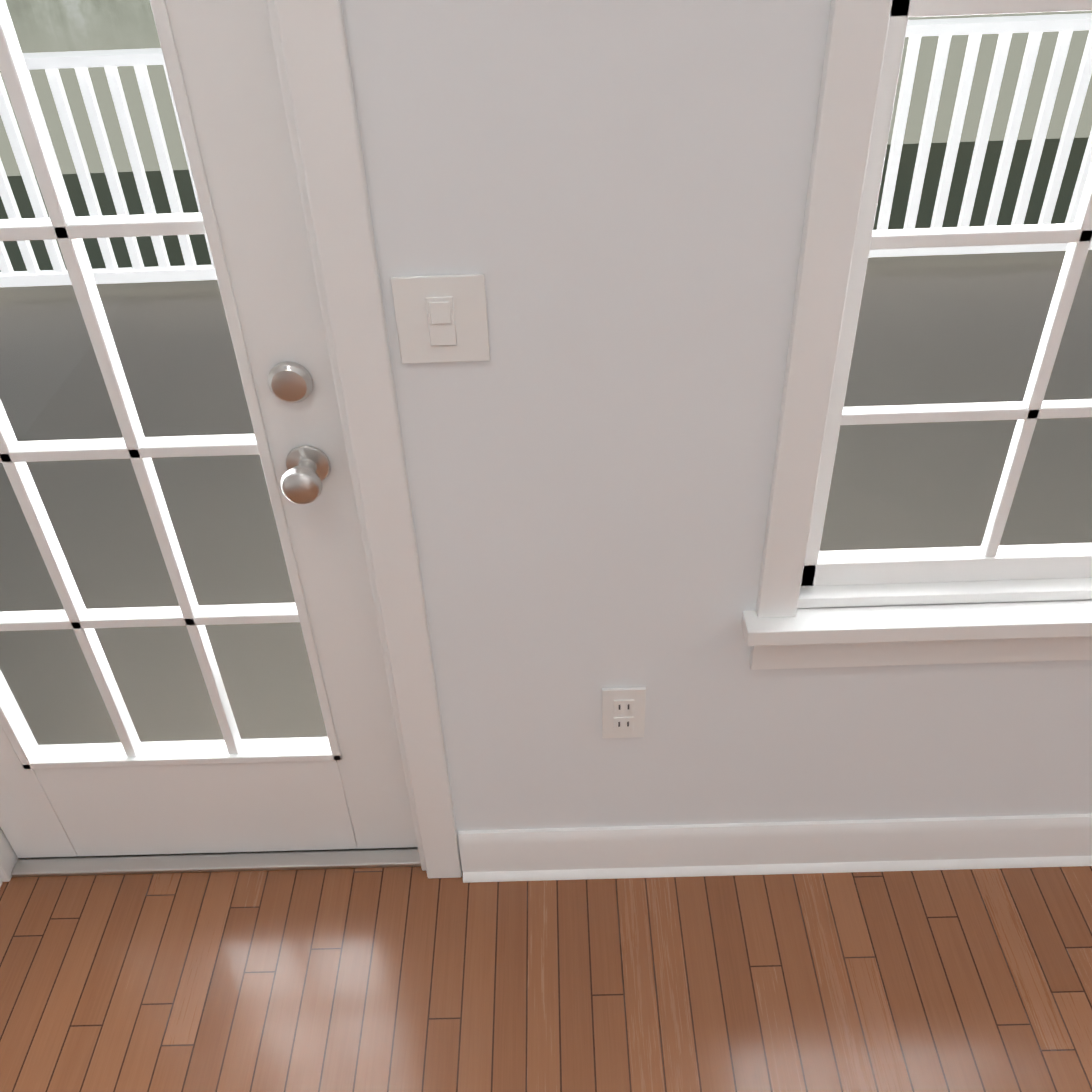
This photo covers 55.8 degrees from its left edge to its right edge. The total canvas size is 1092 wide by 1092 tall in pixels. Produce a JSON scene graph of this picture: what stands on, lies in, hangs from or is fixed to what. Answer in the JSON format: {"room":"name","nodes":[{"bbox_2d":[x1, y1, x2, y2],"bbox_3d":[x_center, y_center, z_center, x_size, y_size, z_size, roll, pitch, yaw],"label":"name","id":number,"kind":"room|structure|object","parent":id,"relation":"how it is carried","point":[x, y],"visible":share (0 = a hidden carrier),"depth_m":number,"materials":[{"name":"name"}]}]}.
{"room":"empty living room","nodes":[
{"label":"empty living room","id":0,"kind":"room"},
{"bbox_2d":[0,866,1091,1091],"bbox_3d":[0.908,4.886,-3.390,5.390,0.100,14.020,-2,38,1],"label":"floor","id":1,"kind":"structure","parent":0,"point":[398,979],"depth_m":1.83,"materials":[{"name":"brown wood"}]},
{"bbox_2d":[341,0,1091,865],"bbox_3d":[0.803,-0.513,1.211,5.390,2.745,0.120,-2,38,1],"label":"wall","id":2,"kind":"structure","parent":0,"point":[607,198],"depth_m":1.41,"materials":[{"name":"paint"}]},
{"bbox_2d":[0,0,417,857],"bbox_3d":[-0.686,-0.172,1.424,0.812,2.015,0.115,-2,38,1],"label":"patio door","id":3,"kind":"structure","parent":2,"relation":"in","point":[342,786],"depth_m":1.57,"materials":[{"name":"paint"}]},
{"bbox_2d":[0,0,461,886],"bbox_3d":[-0.686,-0.212,1.419,0.974,2.112,0.138,-2,38,1],"label":"door frame","id":4,"kind":"structure","parent":2,"relation":"attached to","point":[310,48],"depth_m":1.40,"materials":[{"name":"paint"}]},
{"bbox_2d":[390,274,489,363],"bbox_3d":[-0.131,-0.283,1.296,0.115,0.117,0.012,-2,38,1],"label":"light switch","id":5,"kind":"object","parent":2,"relation":"attached to","point":[441,318],"visible":1,"depth_m":1.29,"materials":[{"name":"white plastic"}]},
{"bbox_2d":[602,687,645,737],"bbox_3d":[0.131,0.284,1.743,0.072,0.117,0.009,-2,38,1],"label":"electrical outlet","id":6,"kind":"object","parent":2,"relation":"attached to","point":[623,712],"visible":1,"depth_m":1.74,"materials":[{"name":"white plastic"}]},
{"bbox_2d":[458,814,1091,882],"bbox_3d":[1.603,0.541,1.949,3.535,0.125,0.028,-2,38,1],"label":"baseboard","id":7,"kind":"structure","parent":2,"relation":"attached to","point":[913,844],"depth_m":1.91,"materials":[{"name":"paint"}]},
{"bbox_2d":[741,0,1091,669],"bbox_3d":[0.795,-0.582,1.125,1.030,1.870,0.169,-2,38,1],"label":"window","id":8,"kind":"structure","parent":2,"relation":"in","point":[841,237],"depth_m":1.44,"materials":[{"name":"paint"}]},
{"label":"outside","id":9,"kind":"structure","parent":0,"visible":0},
{"bbox_2d":[0,137,1088,271],"bbox_3d":[3.449,-2.389,10.738,70.000,0.200,10.600,-2,38,1],"label":"ground","id":10,"kind":"structure","parent":9,"point":[899,211],"depth_m":13.57,"materials":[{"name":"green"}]},
{"bbox_2d":[0,250,1091,745],"bbox_3d":[0.916,-0.274,3.496,9.000,0.150,3.175,-2,38,1],"label":"floor","id":11,"kind":"structure","parent":9,"point":[978,342],"depth_m":3.37,"materials":[{"name":"beige"}]},
{"bbox_2d":[0,13,1091,286],"bbox_3d":[0.883,-1.640,4.189,9.000,1.150,0.150,-2,38,1],"label":"deck railing","id":12,"kind":"object","parent":11,"relation":"on","point":[1004,27],"depth_m":4.18,"materials":[{"name":"white wood"}]},
{"bbox_2d":[0,0,1091,175],"bbox_3d":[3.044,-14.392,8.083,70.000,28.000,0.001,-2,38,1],"label":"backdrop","id":13,"kind":"structure","parent":9,"point":[137,21],"depth_m":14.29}
]}

